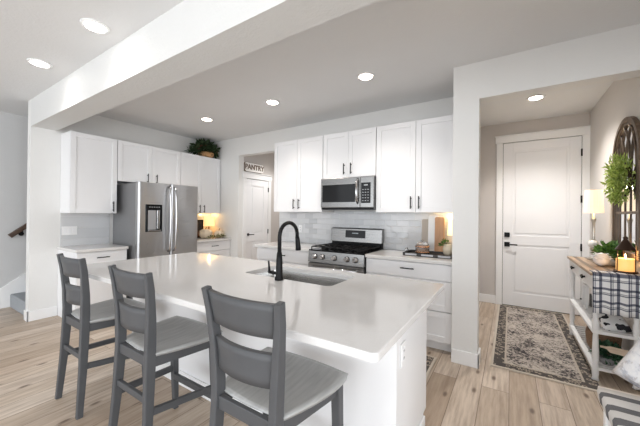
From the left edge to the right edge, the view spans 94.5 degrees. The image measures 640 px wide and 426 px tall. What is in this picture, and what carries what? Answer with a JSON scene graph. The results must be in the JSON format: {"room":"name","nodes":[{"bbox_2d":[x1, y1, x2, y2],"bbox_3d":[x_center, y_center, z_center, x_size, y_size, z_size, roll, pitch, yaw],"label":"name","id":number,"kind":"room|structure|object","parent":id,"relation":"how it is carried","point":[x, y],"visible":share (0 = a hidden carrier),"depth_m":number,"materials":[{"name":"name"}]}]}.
{"room":"kitchen","nodes":[
{"label":"kitchen","id":0,"kind":"room"},
{"bbox_2d":[0,112,27,287],"bbox_3d":[-4.532,-0.041,4.109,0.130,2.740,10.000,0,0,33],"label":"wall","id":1,"kind":"structure","parent":0,"point":[13,128],"depth_m":4.21,"materials":[{"name":"paint"}]},
{"bbox_2d":[0,273,25,308],"bbox_3d":[-3.603,0.003,5.413,0.020,2.680,3.800,0,0,33],"label":"trim","id":2,"kind":"structure","parent":1,"relation":"attached to","point":[18,285],"depth_m":4.19,"materials":[{"name":"white paint"}]},
{"bbox_2d":[8,223,26,237],"bbox_3d":[-3.851,-0.464,4.941,0.102,1.641,1.909,0,0,33],"label":"handrail","id":3,"kind":"object","parent":1,"relation":"attached to","point":[19,231],"visible":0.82,"depth_m":4.21,"materials":[{"name":"brown wood"}]},
{"bbox_2d":[25,100,209,313],"bbox_3d":[-2.303,-0.013,5.721,0.132,2.740,4.875,0,0,33],"label":"wall","id":4,"kind":"structure","parent":0,"point":[44,145],"depth_m":3.83,"materials":[{"name":"paint"}]},
{"bbox_2d":[23,306,56,321],"bbox_3d":[-3.138,1.282,4.452,0.150,0.125,1.890,0,0,33],"label":"baseboard","id":5,"kind":"structure","parent":4,"relation":"attached to","point":[29,316],"depth_m":3.71,"materials":[{"name":"white paint"}]},
{"bbox_2d":[62,226,76,234],"bbox_3d":[-3.355,0.235,3.960,0.008,0.116,0.164,0,0,33],"label":"switch plate","id":6,"kind":"object","parent":4,"relation":"attached to","point":[66,230],"visible":1,"depth_m":3.96,"materials":[{"name":"white paint"}]},
{"bbox_2d":[60,131,116,212],"bbox_3d":[-3.118,-0.517,4.013,0.362,1.040,0.528,0,0,33],"label":"upper cabinet","id":7,"kind":"object","parent":4,"relation":"attached to","point":[88,161],"visible":1,"depth_m":3.88,"materials":[{"name":"white paint"}]},
{"bbox_2d":[117,140,180,184],"bbox_3d":[-2.714,-0.741,4.637,0.362,0.580,0.945,0,0,33],"label":"upper cabinet","id":8,"kind":"object","parent":4,"relation":"attached to","point":[135,162],"visible":0.77,"depth_m":4.50,"materials":[{"name":"white paint"}]},
{"bbox_2d":[180,152,219,213],"bbox_3d":[-2.240,-0.508,5.376,0.362,1.030,0.805,0,0,33],"label":"upper cabinet","id":9,"kind":"object","parent":4,"relation":"attached to","point":[202,172],"visible":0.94,"depth_m":5.33,"materials":[{"name":"white paint"}]},
{"bbox_2d":[184,138,221,158],"bbox_3d":[-2.163,-1.218,5.431,0.406,0.388,0.641,0,0,33],"label":"potted plant","id":10,"kind":"object","parent":9,"relation":"on","point":[209,149],"visible":0.98,"depth_m":5.38,"materials":[{"name":"plant"}]},
{"bbox_2d":[244,153,278,241],"bbox_3d":[-1.037,0.002,6.220,0.120,2.740,1.665,0,0,33],"label":"wall","id":11,"kind":"structure","parent":0,"point":[267,160],"depth_m":6.15,"materials":[{"name":"paint"}]},
{"bbox_2d":[244,162,263,173],"bbox_3d":[-1.269,-0.867,5.700,0.040,0.180,0.505,0,0,33],"label":"sign","id":12,"kind":"object","parent":11,"relation":"attached to","point":[248,166],"visible":1,"depth_m":5.66,"materials":[{"name":"white wood"}]},
{"bbox_2d":[242,171,272,259],"bbox_3d":[-1.208,0.301,5.771,0.084,2.135,0.810,0,0,33],"label":"door","id":13,"kind":"structure","parent":11,"relation":"in","point":[256,187],"depth_m":5.74,"materials":[{"name":"white paint"}]},
{"bbox_2d":[0,0,639,141],"bbox_3d":[-0.327,-1.433,1.415,10.100,0.110,10.000,0,0,33],"label":"ceiling","id":14,"kind":"structure","parent":0,"point":[413,49],"depth_m":2.63,"materials":[{"name":"paint"}]},
{"bbox_2d":[26,58,52,67],"bbox_3d":[-2.606,-1.390,2.751,0.184,0.010,0.184,0,0,33],"label":"recessed light","id":15,"kind":"object","parent":14,"relation":"in","point":[37,62],"visible":1,"depth_m":2.74,"materials":[{"name":"white paint"}]},
{"bbox_2d":[30,60,48,67],"bbox_3d":[-2.606,-1.388,2.751,0.127,0.005,0.127,1,0,-12],"label":"diffuser","id":16,"kind":"object","parent":15,"relation":"attached to","point":[39,63],"depth_m":2.74,"materials":[{"name":"white plastic"}]},
{"bbox_2d":[79,18,109,33],"bbox_3d":[-1.668,-1.383,2.195,0.184,0.010,0.184,0,0,33],"label":"recessed light","id":17,"kind":"object","parent":14,"relation":"in","point":[93,25],"visible":1,"depth_m":2.18,"materials":[{"name":"white paint"}]},
{"bbox_2d":[84,22,105,32],"bbox_3d":[-1.668,-1.380,2.195,0.127,0.005,0.127,1,0,-12],"label":"diffuser","id":18,"kind":"object","parent":17,"relation":"attached to","point":[96,27],"depth_m":2.19,"materials":[{"name":"white plastic"}]},
{"bbox_2d":[31,0,378,130],"bbox_3d":[0.064,-1.209,1.452,8.480,0.330,0.240,0,0,33],"label":"ceiling beam","id":19,"kind":"structure","parent":14,"relation":"attached to","point":[193,37],"depth_m":2.04,"materials":[{"name":"paint"}]},
{"bbox_2d":[200,117,213,120],"bbox_3d":[-1.659,-1.375,4.342,0.184,0.010,0.184,0,0,33],"label":"recessed light","id":20,"kind":"object","parent":14,"relation":"in","point":[201,118],"visible":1,"depth_m":4.33,"materials":[{"name":"white paint"}]},
{"bbox_2d":[265,99,279,104],"bbox_3d":[-0.587,-1.367,3.651,0.184,0.010,0.184,0,0,33],"label":"recessed light","id":21,"kind":"object","parent":14,"relation":"in","point":[268,101],"visible":1,"depth_m":3.64,"materials":[{"name":"white paint"}]},
{"bbox_2d":[267,101,277,104],"bbox_3d":[-0.588,-1.364,3.651,0.127,0.005,0.127,1,0,-12],"label":"diffuser","id":22,"kind":"object","parent":21,"relation":"attached to","point":[268,102],"depth_m":3.64,"materials":[{"name":"white plastic"}]},
{"bbox_2d":[356,72,374,80],"bbox_3d":[0.456,-1.359,2.944,0.184,0.010,0.184,0,0,33],"label":"recessed light","id":23,"kind":"object","parent":14,"relation":"in","point":[364,76],"visible":1,"depth_m":2.93,"materials":[{"name":"white paint"}]},
{"bbox_2d":[359,74,371,79],"bbox_3d":[0.456,-1.356,2.944,0.127,0.005,0.127,1,0,-12],"label":"diffuser","id":24,"kind":"object","parent":23,"relation":"attached to","point":[361,76],"depth_m":2.94,"materials":[{"name":"white plastic"}]},
{"bbox_2d":[526,94,544,100],"bbox_3d":[2.575,-1.375,3.530,0.184,0.010,0.184,0,0,33],"label":"recessed light","id":25,"kind":"object","parent":14,"relation":"in","point":[539,96],"visible":1,"depth_m":3.51,"materials":[{"name":"white paint"}]},
{"bbox_2d":[529,96,541,99],"bbox_3d":[2.575,-1.372,3.530,0.127,0.005,0.127,0,0,26],"label":"diffuser","id":26,"kind":"object","parent":25,"relation":"attached to","point":[531,97],"depth_m":3.51,"materials":[{"name":"white plastic"}]},
{"bbox_2d":[0,301,639,425],"bbox_3d":[-0.356,1.422,1.404,10.100,0.120,10.000,0,0,33],"label":"floor","id":27,"kind":"structure","parent":0,"point":[457,394],"depth_m":2.27,"materials":[{"name":"brown wood"}]},
{"bbox_2d":[10,292,25,314],"bbox_3d":[-3.458,0.603,4.856,0.825,1.480,2.132,0,0,33],"label":"staircase","id":28,"kind":"structure","parent":27,"relation":"on","point":[17,300],"depth_m":4.02,"materials":[{"name":"grey carpet"}]},
{"bbox_2d":[57,249,126,317],"bbox_3d":[-3.012,0.911,3.926,0.652,0.864,0.555,0,0,33],"label":"base cabinet","id":29,"kind":"object","parent":27,"relation":"on","point":[100,291],"visible":0.27,"depth_m":3.76,"materials":[{"name":"white paint"}]},
{"bbox_2d":[57,243,128,252],"bbox_3d":[-3.008,0.461,3.922,0.638,0.035,0.575,0,0,33],"label":"countertop","id":30,"kind":"structure","parent":29,"relation":"on","point":[106,246],"depth_m":3.80,"materials":[{"name":"white stone"}]},
{"bbox_2d":[55,253,144,419],"bbox_3d":[-1.630,0.826,2.229,0.505,1.054,0.486,0,0,33],"label":"counter stool","id":31,"kind":"object","parent":27,"relation":"on","point":[89,317],"visible":0.75,"depth_m":2.05,"materials":[{"name":"grey paint"}]},
{"bbox_2d":[113,181,197,298],"bbox_3d":[-2.475,0.464,4.512,0.858,1.775,0.903,0,0,33],"label":"refrigerator","id":32,"kind":"object","parent":27,"relation":"on","point":[152,219],"visible":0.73,"depth_m":4.21,"materials":[{"name":"metal"}]},
{"bbox_2d":[108,264,222,425],"bbox_3d":[-0.932,0.831,1.779,0.505,1.054,0.486,0,0,33],"label":"counter stool","id":33,"kind":"object","parent":27,"relation":"on","point":[171,339],"visible":0.94,"depth_m":1.66,"materials":[{"name":"grey paint"}]},
{"bbox_2d":[197,240,229,256],"bbox_3d":[-2.117,0.925,5.315,0.652,0.864,0.750,0,0,33],"label":"base cabinet","id":34,"kind":"object","parent":27,"relation":"on","point":[222,248],"visible":0.21,"depth_m":5.20,"materials":[{"name":"white paint"}]},
{"bbox_2d":[197,237,230,242],"bbox_3d":[-2.111,0.475,5.314,0.638,0.035,0.768,0,0,33],"label":"countertop","id":35,"kind":"structure","parent":34,"relation":"on","point":[199,240],"depth_m":5.18,"materials":[{"name":"white stone"}]},
{"bbox_2d":[197,220,202,237],"bbox_3d":[-2.265,0.291,5.446,0.022,0.330,0.250,0,0,33],"label":"picture frame","id":36,"kind":"object","parent":35,"relation":"on","point":[199,222],"visible":0.3,"depth_m":5.49,"materials":[{"name":"brown wood"}]},
{"bbox_2d":[197,221,201,235],"bbox_3d":[-2.269,0.291,5.449,0.012,0.308,0.220,0,0,33],"label":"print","id":37,"kind":"object","parent":36,"relation":"attached to","point":[199,223],"depth_m":5.47},
{"bbox_2d":[199,227,212,237],"bbox_3d":[-2.080,0.353,5.380,0.228,0.209,0.228,1,0,-35],"label":"pumpkin","id":38,"kind":"object","parent":35,"relation":"on","point":[203,233],"visible":0.87,"depth_m":5.30,"materials":[{"name":"white ceramic"}]},
{"bbox_2d":[203,216,214,228],"bbox_3d":[-2.122,0.259,5.646,0.210,0.399,0.210,0,0,33],"label":"table lamp","id":39,"kind":"object","parent":35,"relation":"on","point":[208,220],"visible":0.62,"depth_m":5.57,"materials":[{"name":"yellow fabric"}]},
{"bbox_2d":[206,233,225,238],"bbox_3d":[-1.864,0.412,5.345,0.140,0.092,0.409,0,0,33],"label":"leaf garland","id":40,"kind":"object","parent":35,"relation":"on","point":[219,236],"visible":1,"depth_m":5.32,"materials":[{"name":"green plant"}]},
{"bbox_2d":[213,228,223,237],"bbox_3d":[-1.886,0.373,5.517,0.188,0.173,0.188,1,0,-35],"label":"pumpkin","id":41,"kind":"object","parent":35,"relation":"on","point":[219,231],"visible":0.8,"depth_m":5.46,"materials":[{"name":"white ceramic"}]},
{"bbox_2d":[201,285,347,425],"bbox_3d":[-0.201,0.837,1.302,0.505,1.054,0.486,0,0,33],"label":"counter stool","id":42,"kind":"object","parent":27,"relation":"on","point":[288,388],"visible":1,"depth_m":1.16,"materials":[{"name":"grey paint"}]},
{"bbox_2d":[132,297,426,425],"bbox_3d":[-0.529,0.921,2.348,2.544,0.884,0.646,0,0,33],"label":"kitchen island","id":43,"kind":"object","parent":27,"relation":"on","point":[381,393],"visible":0.11,"depth_m":1.60,"materials":[{"name":"white paint"}]},
{"bbox_2d":[87,252,443,362],"bbox_3d":[-0.628,0.463,2.156,2.675,0.030,1.167,0,0,33],"label":"island countertop","id":44,"kind":"structure","parent":43,"relation":"on","point":[362,316],"depth_m":1.64,"materials":[{"name":"white stone"}]},
{"bbox_2d":[268,221,300,280],"bbox_3d":[-0.249,0.253,2.094,0.133,0.396,0.261,0,0,33],"label":"faucet","id":45,"kind":"object","parent":44,"relation":"on","point":[279,262],"visible":1,"depth_m":1.99,"materials":[{"name":"black metal"}]},
{"bbox_2d":[256,269,347,285],"bbox_3d":[-0.161,0.575,2.176,0.792,0.184,0.397,0,0,33],"label":"sink","id":46,"kind":"object","parent":44,"relation":"in","point":[288,275],"visible":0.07,"depth_m":2.35,"materials":[{"name":"metal"}]},
{"bbox_2d":[400,340,405,367],"bbox_3d":[0.417,0.705,1.478,0.009,0.116,0.070,0,0,33],"label":"outlet","id":47,"kind":"object","parent":43,"relation":"attached to","point":[403,345],"visible":1,"depth_m":1.47,"materials":[{"name":"white plastic"}]},
{"bbox_2d":[257,247,309,266],"bbox_3d":[-0.370,0.934,4.261,0.935,0.874,0.647,0,0,33],"label":"base cabinet","id":48,"kind":"object","parent":27,"relation":"on","point":[292,257],"visible":0.23,"depth_m":3.97,"materials":[{"name":"white paint"}]},
{"bbox_2d":[254,241,324,251],"bbox_3d":[-0.380,0.475,4.268,0.965,0.035,0.632,0,0,33],"label":"countertop","id":49,"kind":"structure","parent":48,"relation":"on","point":[305,247],"depth_m":4.15,"materials":[{"name":"white stone"}]},
{"bbox_2d":[308,227,383,273],"bbox_3d":[0.322,0.789,3.753,0.757,1.175,0.728,0,0,33],"label":"gas range","id":50,"kind":"object","parent":27,"relation":"on","point":[348,248],"visible":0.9,"depth_m":3.68,"materials":[{"name":"silver metal"}]},
{"bbox_2d":[309,247,382,254],"bbox_3d":[0.346,0.468,3.787,0.757,0.018,0.630,0,0,33],"label":"cooktop","id":51,"kind":"object","parent":50,"relation":"in","point":[329,251],"depth_m":3.60,"materials":[{"name":"black metal"}]},
{"bbox_2d":[366,258,451,351],"bbox_3d":[1.052,0.945,3.344,0.900,0.874,0.647,0,0,33],"label":"base cabinet","id":52,"kind":"object","parent":27,"relation":"on","point":[439,312],"visible":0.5,"depth_m":2.96,"materials":[{"name":"white paint"}]},
{"bbox_2d":[365,249,451,264],"bbox_3d":[1.060,0.486,3.340,0.912,0.035,0.632,0,0,33],"label":"countertop","id":53,"kind":"structure","parent":52,"relation":"on","point":[389,254],"depth_m":3.15,"materials":[{"name":"white stone"}]},
{"bbox_2d":[422,219,427,242],"bbox_3d":[1.275,0.273,3.525,0.120,0.394,0.037,0,0,33],"label":"cutting board","id":54,"kind":"object","parent":53,"relation":"on","point":[424,221],"visible":0.35,"depth_m":3.53,"materials":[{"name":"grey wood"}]},
{"bbox_2d":[403,247,451,258],"bbox_3d":[1.212,0.434,3.263,0.526,0.069,0.313,0,0,33],"label":"serving tray","id":55,"kind":"object","parent":53,"relation":"on","point":[433,254],"visible":0.62,"depth_m":3.19,"materials":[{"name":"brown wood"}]},
{"bbox_2d":[415,239,429,253],"bbox_3d":[1.144,0.377,3.304,0.155,0.165,0.155,0,0,33],"label":"glass jar","id":56,"kind":"object","parent":55,"relation":"on","point":[420,247],"visible":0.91,"depth_m":3.25,"materials":[{"name":"clear glass"}]},
{"bbox_2d":[438,238,451,255],"bbox_3d":[1.358,0.366,3.199,0.169,0.189,0.141,0,0,33],"label":"potted plant","id":57,"kind":"object","parent":55,"relation":"on","point":[447,248],"visible":0.91,"depth_m":3.15,"materials":[{"name":"beige ceramic"}]},
{"bbox_2d":[428,215,438,250],"bbox_3d":[1.326,0.248,3.461,0.115,0.444,0.040,0,0,33],"label":"cutting board","id":58,"kind":"object","parent":53,"relation":"on","point":[431,218],"visible":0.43,"depth_m":3.46,"materials":[{"name":"white stone"}]},
{"bbox_2d":[434,217,444,251],"bbox_3d":[1.374,0.258,3.397,0.105,0.424,0.039,0,0,33],"label":"cutting board","id":59,"kind":"object","parent":53,"relation":"on","point":[439,221],"visible":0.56,"depth_m":3.39,"materials":[{"name":"brown wood"}]},
{"bbox_2d":[447,219,451,235],"bbox_3d":[1.502,0.273,3.324,0.132,0.399,0.132,0,0,33],"label":"lamp","id":60,"kind":"object","parent":53,"relation":"on","point":[449,233],"visible":0.2,"depth_m":3.30,"materials":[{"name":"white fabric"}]},
{"bbox_2d":[426,355,436,378],"bbox_3d":[0.185,1.367,3.004,1.775,0.009,0.675,0,0,33],"label":"rug","id":61,"kind":"object","parent":27,"relation":"on","point":[430,360],"visible":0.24,"depth_m":2.69,"materials":[{"name":"beige fabric"}]},
{"bbox_2d":[490,304,602,391],"bbox_3d":[2.464,1.392,3.395,0.775,0.009,2.200,0,0,33],"label":"rug","id":62,"kind":"object","parent":27,"relation":"on","point":[532,342],"visible":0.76,"depth_m":3.02,"materials":[{"name":"beige fabric"}]},
{"bbox_2d":[567,256,639,390],"bbox_3d":[2.684,0.942,2.865,0.328,0.890,1.190,0,0,33],"label":"console table","id":63,"kind":"object","parent":62,"relation":"on","point":[580,266],"visible":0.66,"depth_m":2.66,"materials":[{"name":"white wood"}]},
{"bbox_2d":[582,282,591,309],"bbox_3d":[2.821,0.841,3.051,0.150,0.292,0.160,0,0,33],"label":"lantern","id":64,"kind":"object","parent":63,"relation":"on","point":[585,286],"visible":0.44,"depth_m":3.05,"materials":[{"name":"white paint"}]},
{"bbox_2d":[583,190,603,259],"bbox_3d":[2.951,0.127,3.189,0.168,0.747,0.168,0,0,33],"label":"table lamp","id":65,"kind":"object","parent":63,"relation":"on","point":[593,199],"visible":0.81,"depth_m":3.15,"materials":[{"name":"silver metal"}]},
{"bbox_2d":[585,326,621,354],"bbox_3d":[2.642,1.190,2.759,0.250,0.187,0.250,0,0,33],"label":"wicker basket","id":66,"kind":"object","parent":63,"relation":"on","point":[589,335],"visible":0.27,"depth_m":2.68,"materials":[{"name":"brown wicker"}]},
{"bbox_2d":[588,240,622,265],"bbox_3d":[2.740,0.374,2.812,0.424,0.247,0.269,1,0,-41],"label":"flower arrangement","id":67,"kind":"object","parent":63,"relation":"on","point":[606,254],"visible":0.96,"depth_m":2.77,"materials":[{"name":"green plant"}]},
{"bbox_2d":[589,339,622,365],"bbox_3d":[2.437,1.181,2.508,0.242,0.199,0.303,0,0,33],"label":"shelf plant","id":68,"kind":"object","parent":63,"relation":"on","point":[604,358],"visible":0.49,"depth_m":2.48,"materials":[{"name":"teal plant"}]},
{"bbox_2d":[600,345,628,355],"bbox_3d":[2.385,1.112,2.372,0.203,0.062,0.014,0,0,33],"label":"paddle board","id":69,"kind":"object","parent":63,"relation":"attached to","point":[618,351],"visible":0.81,"depth_m":2.37,"materials":[{"name":"brown wood"}]},
{"bbox_2d":[590,270,639,318],"bbox_3d":[2.406,0.653,2.400,0.310,0.330,0.148,0,0,33],"label":"table runner","id":70,"kind":"object","parent":63,"relation":"on","point":[614,293],"visible":0.99,"depth_m":2.35,"materials":[{"name":"fabric"}]},
{"bbox_2d":[599,313,632,331],"bbox_3d":[2.456,0.919,2.477,0.190,0.116,0.149,1,0,18],"label":"cushion","id":71,"kind":"object","parent":63,"relation":"on","point":[608,322],"visible":0.89,"depth_m":2.44,"materials":[{"name":"fabric"}]},
{"bbox_2d":[612,236,638,273],"bbox_3d":[2.518,0.341,2.437,0.152,0.304,0.152,0,0,33],"label":"candle lantern","id":72,"kind":"object","parent":63,"relation":"on","point":[625,265],"visible":0.99,"depth_m":2.40,"materials":[{"name":"brown metal"}]},
{"bbox_2d":[616,257,634,271],"bbox_3d":[2.518,0.425,2.436,0.114,0.102,0.114,0,0,33],"label":"candle","id":73,"kind":"object","parent":72,"relation":"on","point":[623,264],"depth_m":2.40,"materials":[{"name":"yellow wax"}]},
{"bbox_2d":[598,386,639,425],"bbox_3d":[1.474,1.157,1.109,0.483,0.445,0.880,0,0,33],"label":"bench","id":74,"kind":"object","parent":27,"relation":"on","point":[606,422],"visible":0.17,"depth_m":1.55,"materials":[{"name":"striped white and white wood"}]},
{"bbox_2d":[597,388,639,425],"bbox_3d":[1.461,0.971,1.101,0.491,0.107,0.810,0,0,33],"label":"throw blanket","id":75,"kind":"object","parent":74,"relation":"on","point":[621,409],"visible":1,"depth_m":1.41,"materials":[{"name":"white fabric"}]},
{"bbox_2d":[611,336,639,387],"bbox_3d":[1.657,0.727,1.340,0.198,0.446,0.477,1,0,-20],"label":"throw pillow","id":76,"kind":"object","parent":74,"relation":"on","point":[628,368],"visible":1,"depth_m":1.46,"materials":[{"name":"fabric"}]},
{"bbox_2d":[210,97,452,257],"bbox_3d":[-0.242,0.004,4.639,4.530,2.740,0.132,0,0,33],"label":"wall","id":77,"kind":"structure","parent":0,"point":[232,153],"depth_m":4.41,"materials":[{"name":"paint"}]},
{"bbox_2d":[274,136,333,211],"bbox_3d":[-0.251,-0.536,4.368,0.870,1.042,0.362,0,0,33],"label":"upper cabinet","id":78,"kind":"object","parent":77,"relation":"attached to","point":[298,164],"visible":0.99,"depth_m":4.22,"materials":[{"name":"white paint"}]},
{"bbox_2d":[323,127,376,178],"bbox_3d":[0.441,-0.754,3.925,0.760,0.595,0.362,0,0,33],"label":"upper cabinet","id":79,"kind":"object","parent":77,"relation":"attached to","point":[350,153],"visible":0.9,"depth_m":3.78,"materials":[{"name":"white paint"}]},
{"bbox_2d":[321,176,375,209],"bbox_3d":[0.413,-0.246,3.874,0.747,0.408,0.443,0,0,33],"label":"microwave","id":80,"kind":"object","parent":79,"relation":"attached to","point":[346,193],"visible":0.99,"depth_m":3.71,"materials":[{"name":"metal"}]},
{"bbox_2d":[376,115,452,212],"bbox_3d":[1.142,-0.525,3.471,0.905,1.042,0.362,0,0,33],"label":"upper cabinet","id":81,"kind":"object","parent":77,"relation":"attached to","point":[414,159],"visible":0.93,"depth_m":3.33,"materials":[{"name":"white paint"}]},
{"bbox_2d":[479,112,589,294],"bbox_3d":[3.157,-0.017,4.402,1.460,2.850,0.120,0,0,33],"label":"wall","id":82,"kind":"structure","parent":0,"point":[488,146],"depth_m":4.63,"materials":[{"name":"paint"}]},
{"bbox_2d":[495,125,590,315],"bbox_3d":[3.174,0.113,4.265,1.140,2.590,0.090,0,0,33],"label":"door","id":83,"kind":"structure","parent":82,"relation":"in","point":[542,180],"depth_m":4.27,"materials":[{"name":"white paint"}]},
{"bbox_2d":[451,24,639,353],"bbox_3d":[3.150,-0.022,1.617,4.455,2.840,0.150,0,0,33],"label":"wall","id":84,"kind":"structure","parent":0,"point":[612,55],"depth_m":2.65,"materials":[{"name":"paint"}]},
{"bbox_2d":[451,347,480,368],"bbox_3d":[1.361,1.321,2.756,0.230,0.125,0.180,0,0,33],"label":"baseboard","id":85,"kind":"structure","parent":84,"relation":"attached to","point":[461,357],"depth_m":2.68,"materials":[{"name":"white paint"}]},
{"bbox_2d":[589,77,639,350],"bbox_3d":[2.640,-0.030,2.326,0.120,2.850,4.170,0,0,33],"label":"wall","id":86,"kind":"structure","parent":0,"point":[621,100],"depth_m":3.28,"materials":[{"name":"paint"}]},
{"bbox_2d":[479,293,622,348],"bbox_3d":[2.041,1.328,2.746,1.325,0.125,3.850,0,0,33],"label":"baseboard","id":87,"kind":"structure","parent":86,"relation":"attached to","point":[488,298],"depth_m":4.64,"materials":[{"name":"white paint"}]},
{"bbox_2d":[611,116,639,261],"bbox_3d":[2.777,-0.235,2.680,0.034,1.255,0.757,0,0,33],"label":"wall mirror","id":88,"kind":"object","parent":86,"relation":"attached to","point":[625,218],"visible":0.73,"depth_m":2.60,"materials":[{"name":"brown wood"}]},
{"bbox_2d":[600,152,635,207],"bbox_3d":[2.642,-0.298,2.641,0.160,0.509,0.501,0,0,33],"label":"wreath","id":89,"kind":"object","parent":88,"relation":"hanging from","point":[615,184],"visible":1,"depth_m":2.58,"materials":[{"name":"green plant"}]},
{"bbox_2d":[617,124,636,253],"bbox_3d":[2.789,-0.227,2.672,0.005,1.170,0.670,0,0,33],"label":"mirror glass","id":90,"kind":"object","parent":88,"relation":"attached to","point":[626,138],"depth_m":2.63,"materials":[{"name":"clear mirror"}]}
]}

